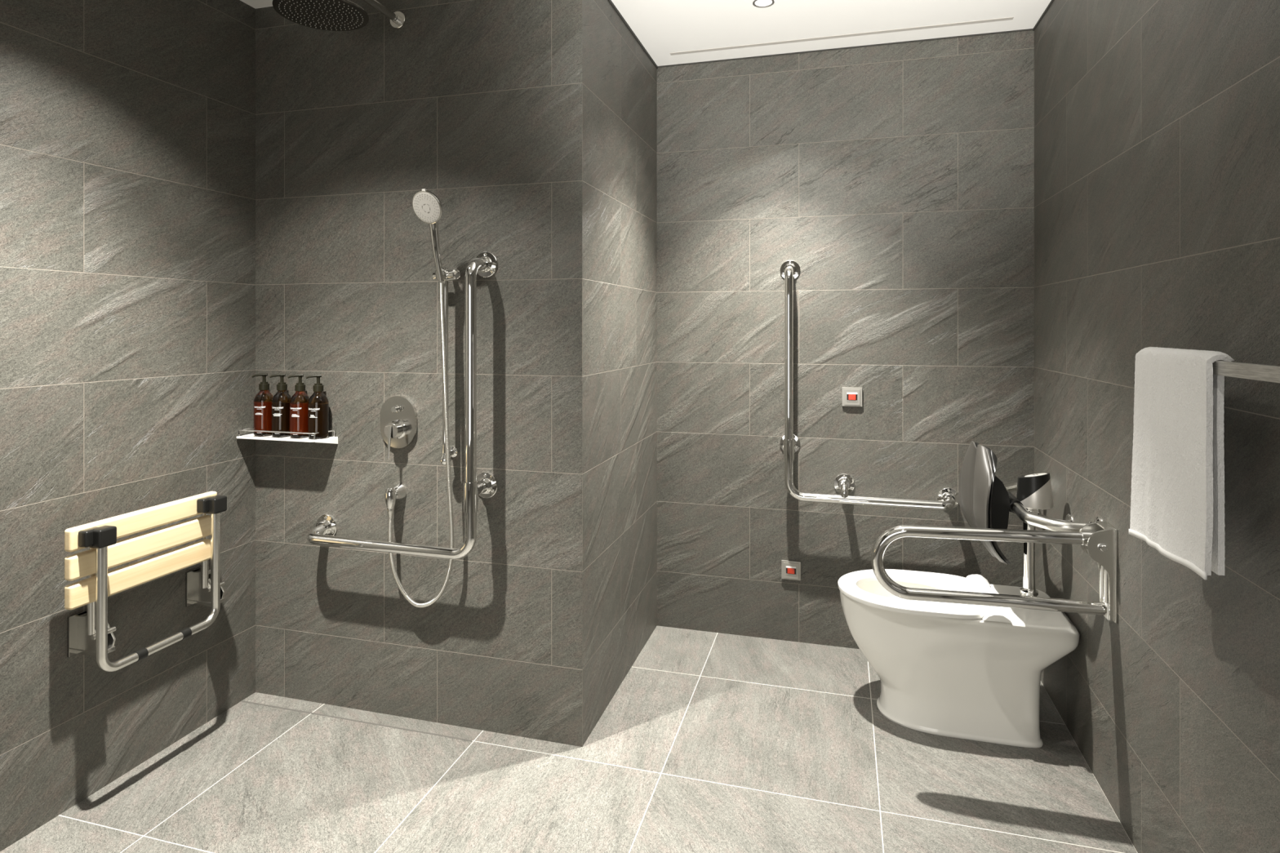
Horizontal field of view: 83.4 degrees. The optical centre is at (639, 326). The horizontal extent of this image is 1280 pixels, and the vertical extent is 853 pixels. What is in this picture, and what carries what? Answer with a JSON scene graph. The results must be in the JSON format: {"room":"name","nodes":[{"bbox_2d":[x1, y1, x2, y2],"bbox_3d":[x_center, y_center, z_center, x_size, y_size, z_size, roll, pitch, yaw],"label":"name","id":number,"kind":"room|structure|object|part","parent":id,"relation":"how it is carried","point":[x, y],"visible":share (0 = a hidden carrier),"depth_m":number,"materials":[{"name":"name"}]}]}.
{"room":"accessible bathroom","nodes":[
{"label":"accessible bathroom","id":0,"kind":"room"},
{"bbox_2d":[0,0,255,852],"bbox_3d":[-1.885,0.085,0.825,0.100,2.410,3.774,0,0,16],"label":"wall","id":1,"kind":"structure","parent":0,"point":[127,127],"depth_m":2.05,"materials":[{"name":"stone"}]},
{"bbox_2d":[64,491,226,672],"bbox_3d":[-1.399,0.718,2.097,0.151,0.397,0.543,0,0,16],"label":"shower seat","id":2,"kind":"object","parent":1,"relation":"attached to","point":[90,633],"visible":1,"depth_m":2.00,"materials":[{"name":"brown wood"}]},
{"bbox_3d":[-1.508,0.829,1.974,0.006,0.108,0.122,0,0,16],"label":"wall plate","id":3,"kind":"part","parent":2,"relation":"part of","materials":[{"name":"silver metal"}]},
{"bbox_3d":[-1.471,0.830,1.945,0.083,0.104,0.046,0,0,16],"label":"bracket arm","id":4,"kind":"part","parent":2,"relation":"part of","materials":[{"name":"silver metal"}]},
{"bbox_3d":[-1.354,0.728,2.040,0.025,0.372,0.378,0,0,16],"label":"leg frame","id":5,"kind":"part","parent":2,"relation":"part of","materials":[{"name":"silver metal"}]},
{"bbox_3d":[-1.412,0.829,2.320,0.006,0.108,0.122,0,0,16],"label":"wall plate","id":6,"kind":"part","parent":2,"relation":"part of","materials":[{"name":"silver metal"}]},
{"bbox_3d":[-1.375,0.830,2.291,0.083,0.104,0.046,0,0,16],"label":"bracket arm","id":7,"kind":"part","parent":2,"relation":"part of","materials":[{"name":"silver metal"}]},
{"bbox_2d":[255,0,593,746],"bbox_3d":[-0.753,0.085,2.415,1.224,2.410,0.100,0,0,16],"label":"wall","id":8,"kind":"structure","parent":0,"point":[485,107],"depth_m":2.35,"materials":[{"name":"tile"}]},
{"bbox_2d":[235,426,337,444],"bbox_3d":[-1.201,0.375,2.442,0.338,0.048,0.090,0,0,16],"label":"shower shelf","id":9,"kind":"object","parent":8,"relation":"attached to","point":[333,439],"visible":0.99,"depth_m":2.41,"materials":[{"name":"white metal"}]},
{"bbox_2d":[252,373,273,436],"bbox_3d":[-1.293,0.268,2.470,0.066,0.213,0.065,0,0,16],"label":"pump bottle","id":10,"kind":"object","parent":9,"relation":"on","point":[263,399],"visible":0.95,"depth_m":2.44,"materials":[{"name":"orange glass"}]},
{"bbox_3d":[-1.306,0.168,2.466,0.048,0.014,0.009,0,0,-16],"label":"pump spout","id":11,"kind":"part","parent":10,"relation":"part of","materials":[{"name":"black plastic"}]},
{"bbox_3d":[-1.292,0.294,2.470,0.064,0.162,0.064,0,0,16],"label":"glass","id":12,"kind":"part","parent":10,"relation":"part of","materials":[{"name":"brown glass"}]},
{"bbox_2d":[269,373,291,437],"bbox_3d":[-1.222,0.268,2.450,0.066,0.213,0.065,0,0,16],"label":"pump bottle","id":13,"kind":"object","parent":9,"relation":"on","point":[281,400],"visible":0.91,"depth_m":2.42,"materials":[{"name":"orange glass"}]},
{"bbox_3d":[-1.234,0.168,2.446,0.048,0.014,0.009,0,0,-16],"label":"pump spout","id":14,"kind":"part","parent":13,"relation":"part of","materials":[{"name":"black plastic"}]},
{"bbox_3d":[-1.221,0.294,2.450,0.064,0.162,0.064,0,0,16],"label":"glass","id":15,"kind":"part","parent":13,"relation":"part of","materials":[{"name":"brown glass"}]},
{"bbox_2d":[288,373,309,438],"bbox_3d":[-1.150,0.268,2.430,0.066,0.213,0.065,0,0,16],"label":"pump bottle","id":16,"kind":"object","parent":9,"relation":"on","point":[299,401],"visible":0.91,"depth_m":2.40,"materials":[{"name":"orange glass"}]},
{"bbox_3d":[-1.163,0.168,2.426,0.048,0.014,0.009,0,0,-16],"label":"pump spout","id":17,"kind":"part","parent":16,"relation":"part of","materials":[{"name":"black plastic"}]},
{"bbox_3d":[-1.150,0.294,2.430,0.064,0.162,0.064,0,0,16],"label":"glass","id":18,"kind":"part","parent":16,"relation":"part of","materials":[{"name":"brown glass"}]},
{"bbox_2d":[306,374,328,439],"bbox_3d":[-1.080,0.268,2.411,0.066,0.213,0.065,0,0,16],"label":"pump bottle","id":19,"kind":"object","parent":9,"relation":"on","point":[318,402],"visible":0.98,"depth_m":2.39,"materials":[{"name":"orange glass"}]},
{"bbox_3d":[-1.093,0.168,2.407,0.048,0.014,0.009,0,0,-16],"label":"pump spout","id":20,"kind":"part","parent":19,"relation":"part of","materials":[{"name":"black plastic"}]},
{"bbox_3d":[-1.079,0.294,2.411,0.064,0.162,0.064,0,0,16],"label":"glass","id":21,"kind":"part","parent":19,"relation":"part of","materials":[{"name":"brown glass"}]},
{"bbox_2d":[272,0,405,31],"bbox_3d":[-0.865,-0.961,2.142,0.249,0.161,0.488,0,0,16],"label":"shower head","id":22,"kind":"object","parent":8,"relation":"attached to","point":[325,15],"visible":1,"depth_m":2.04},
{"bbox_3d":[-0.851,-0.975,2.194,0.024,0.100,0.371,0,0,16],"label":"arm","id":23,"kind":"part","parent":22,"relation":"part of","materials":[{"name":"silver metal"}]},
{"bbox_2d":[384,483,406,518],"bbox_3d":[-0.806,0.571,2.346,0.057,0.102,0.062,0,0,16],"label":"outlet","id":24,"kind":"object","parent":8,"relation":"attached to","point":[397,492],"visible":1,"depth_m":2.33,"materials":[{"name":"silver metal"}]},
{"bbox_3d":[-0.811,0.557,2.334,0.037,0.070,0.037,0,0,16],"label":"spout","id":25,"kind":"part","parent":24,"relation":"part of","materials":[{"name":"silver metal"}]},
{"bbox_2d":[380,395,417,458],"bbox_3d":[-0.804,0.327,2.342,0.132,0.196,0.069,0,0,16],"label":"shower mixer","id":26,"kind":"object","parent":8,"relation":"attached to","point":[398,414],"visible":1,"depth_m":2.35,"materials":[{"name":"silver metal"}]},
{"bbox_3d":[-0.808,0.374,2.315,0.012,0.102,0.014,0,0,16],"label":"lever","id":27,"kind":"part","parent":26,"relation":"part of","materials":[{"name":"silver metal"}]},
{"bbox_3d":[-0.800,0.338,2.342,0.062,0.062,0.042,0,0,16],"label":"knob","id":28,"kind":"part","parent":26,"relation":"part of","materials":[{"name":"silver metal"}]},
{"bbox_2d":[306,251,497,559],"bbox_3d":[-0.796,0.243,2.313,0.682,0.962,0.120,0,0,16],"label":"grab rail","id":29,"kind":"object","parent":8,"relation":"attached to","point":[485,485],"visible":1,"depth_m":2.19,"materials":[{"name":"silver metal"}]},
{"bbox_3d":[-0.505,0.509,2.238,0.029,0.035,0.071,0,0,16],"label":"support post","id":30,"kind":"part","parent":29,"relation":"part of","materials":[{"name":"silver metal"}]},
{"bbox_2d":[431,267,460,465],"bbox_3d":[-0.609,0.125,2.271,0.088,0.630,0.101,0,0,16],"label":"slide bar","id":31,"kind":"object","parent":8,"relation":"attached to","point":[452,273],"visible":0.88,"depth_m":2.26,"materials":[{"name":"silver metal"}]},
{"bbox_2d":[412,188,444,281],"bbox_3d":[-0.643,-0.274,2.180,0.091,0.270,0.122,0,0,-13],"label":"shower","id":32,"kind":"object","parent":31,"relation":"attached to","point":[428,207],"visible":1,"depth_m":2.16,"materials":[{"name":"silver metal"}]},
{"bbox_2d":[387,282,453,608],"bbox_3d":[-0.706,0.382,2.287,0.244,1.038,0.047,0,0,19],"label":"shower hose","id":33,"kind":"object","parent":32,"relation":"hanging from","point":[410,600],"visible":0.94,"depth_m":2.25,"materials":[{"name":"silver metal"}]},
{"bbox_3d":[-0.623,-0.233,2.209,0.032,0.187,0.077,0,0,16],"label":"handle","id":34,"kind":"part","parent":32,"relation":"part of","materials":[{"name":"silver metal"}]},
{"bbox_2d":[0,626,1137,852],"bbox_3d":[-0.418,1.340,0.896,2.887,0.100,4.700,0,0,16],"label":"floor","id":35,"kind":"structure","parent":0,"point":[710,742],"depth_m":2.03,"materials":[{"name":"tile"}]},
{"bbox_2d":[240,700,471,741],"bbox_3d":[-0.946,1.290,2.353,0.880,0.001,0.006,0,0,16],"label":"shower drain","id":36,"kind":"object","parent":35,"relation":"on","point":[242,700],"visible":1,"depth_m":2.35,"materials":[{"name":"grey"}]},
{"bbox_2d":[837,568,1079,747],"bbox_3d":[1.023,1.081,2.385,0.706,0.418,0.382,0,0,16],"label":"toilet","id":37,"kind":"object","parent":35,"relation":"on","point":[954,670],"visible":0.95,"depth_m":2.25,"materials":[{"name":"white ceramic"}]},
{"bbox_2d":[593,0,657,728],"bbox_3d":[-0.073,0.085,2.759,0.100,2.410,0.927,0,0,16],"label":"wall partition","id":38,"kind":"structure","parent":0,"point":[625,77],"depth_m":2.62,"materials":[{"name":"tile"}]},
{"bbox_2d":[608,0,657,68],"bbox_3d":[-0.050,-1.115,2.648,0.004,0.010,0.927,0,0,16],"label":"trim","id":39,"kind":"structure","parent":38,"relation":"attached to","point":[610,1],"depth_m":2.72,"materials":[{"name":"grey"}]},
{"bbox_2d":[240,0,1051,66],"bbox_3d":[-0.431,-1.170,0.848,2.887,0.100,4.800,0,0,16],"label":"ceiling","id":40,"kind":"structure","parent":0,"point":[664,28],"depth_m":2.65,"materials":[{"name":"white paint"}]},
{"bbox_2d":[752,0,774,7],"bbox_3d":[0.426,-1.118,2.480,0.074,0.004,0.074,0,0,16],"label":"recessed light","id":41,"kind":"object","parent":40,"relation":"in","point":[758,3],"visible":1,"depth_m":2.48,"materials":[{"name":"grey"}]},
{"bbox_2d":[669,17,1013,55],"bbox_3d":[0.740,-1.119,2.780,1.278,0.002,0.022,0,0,16],"label":"air slot","id":42,"kind":"object","parent":40,"relation":"attached to","point":[1006,18],"visible":1,"depth_m":2.76,"materials":[{"name":"grey"}]},
{"bbox_2d":[657,30,1034,648],"bbox_3d":[0.791,0.085,2.946,1.463,2.410,0.100,0,0,16],"label":"wall","id":43,"kind":"structure","parent":0,"point":[898,179],"depth_m":2.90,"materials":[{"name":"tile"}]},
{"bbox_2d":[781,560,800,580],"bbox_3d":[0.618,0.998,2.935,0.078,0.076,0.015,0,0,16],"label":"button","id":44,"kind":"object","parent":43,"relation":"attached to","point":[790,570],"visible":1,"depth_m":2.93,"materials":[{"name":"silver metal"}]},
{"bbox_3d":[0.617,0.998,2.932,0.060,0.062,0.004,0,0,16],"label":"frame","id":45,"kind":"part","parent":44,"relation":"part of","materials":[{"name":"silver metal"}]},
{"bbox_2d":[657,28,1033,67],"bbox_3d":[0.777,-1.117,2.897,1.455,0.005,0.003,0,0,16],"label":"trim","id":46,"kind":"structure","parent":43,"relation":"attached to","point":[1027,28],"depth_m":2.88,"materials":[{"name":"grey metal"}]},
{"bbox_2d":[841,386,862,406],"bbox_3d":[0.848,0.282,2.871,0.078,0.076,0.015,0,0,16],"label":"button","id":47,"kind":"object","parent":43,"relation":"attached to","point":[851,396],"visible":1,"depth_m":2.87,"materials":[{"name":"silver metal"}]},
{"bbox_3d":[0.847,0.282,2.868,0.060,0.062,0.004,0,0,16],"label":"frame","id":48,"kind":"part","parent":47,"relation":"part of","materials":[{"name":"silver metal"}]},
{"bbox_2d":[779,260,959,510],"bbox_3d":[0.892,0.218,2.814,0.684,0.978,0.100,0,0,16],"label":"grab rail","id":49,"kind":"object","parent":43,"relation":"attached to","point":[844,484],"visible":1,"depth_m":2.85,"materials":[{"name":"silver metal"}]},
{"bbox_3d":[0.806,0.646,2.832,0.029,0.054,0.074,0,0,16],"label":"support post","id":50,"kind":"part","parent":49,"relation":"part of","materials":[{"name":"silver metal"}]},
{"bbox_2d":[1034,0,1279,852],"bbox_3d":[0.924,0.085,0.521,0.100,2.410,4.700,0,0,16],"label":"wall","id":51,"kind":"structure","parent":0,"point":[1157,122],"depth_m":1.64,"materials":[{"name":"stone"}]},
{"bbox_2d":[871,520,1117,623],"bbox_3d":[0.970,0.660,2.012,0.615,0.253,0.098,0,0,16],"label":"rail","id":52,"kind":"object","parent":51,"relation":"attached to","point":[1099,540],"visible":1,"depth_m":1.98,"materials":[{"name":"silver metal"}]},
{"bbox_3d":[1.251,0.536,1.935,0.024,0.005,0.068,0,0,16],"label":"plate","id":53,"kind":"part","parent":52,"relation":"part of","materials":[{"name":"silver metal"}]},
{"bbox_3d":[1.250,0.683,1.933,0.012,0.107,0.044,0,0,16],"label":"spring rod","id":54,"kind":"part","parent":52,"relation":"part of","materials":[{"name":"silver metal"}]},
{"bbox_2d":[1019,542,1038,596],"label":"pipe","id":55,"kind":"object","parent":51,"relation":"attached to","point":[1028,588],"depth_m":2.31,"materials":[{"name":"silver metal"}]},
{"bbox_2d":[958,440,1102,564],"bbox_3d":[1.219,0.573,2.317,0.299,0.375,0.622,0,0,16],"label":"support","id":56,"kind":"object","parent":51,"relation":"attached to","point":[985,501],"visible":0.82,"depth_m":2.26,"materials":[{"name":"silver metal"}]},
{"bbox_2d":[1032,0,1053,31],"bbox_3d":[0.861,-1.116,0.486,0.004,0.008,4.600,0,0,16],"label":"trim","id":57,"kind":"structure","parent":51,"relation":"attached to","point":[1051,1],"depth_m":2.57,"materials":[{"name":"grey metal"}]},
{"bbox_2d":[1016,472,1073,521],"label":"toilet paper holder","id":58,"kind":"object","parent":51,"relation":"attached to","point":[1034,494],"depth_m":2.29,"materials":[{"name":"silver metal"}]},
{"bbox_2d":[1212,360,1279,382],"bbox_3d":[1.015,0.071,1.193,0.087,0.042,0.705,0,0,16],"label":"towel rail","id":59,"kind":"object","parent":51,"relation":"attached to","point":[1268,373],"visible":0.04,"depth_m":1.12,"materials":[{"name":"silver metal"}]},
{"bbox_2d":[1128,346,1234,579],"bbox_3d":[1.021,0.241,1.366,0.056,0.398,0.312,0,0,16],"label":"folded towel","id":60,"kind":"object","parent":59,"relation":"hanging from","point":[1177,497],"visible":0.98,"depth_m":1.31,"materials":[{"name":"white fabric"}]}
]}

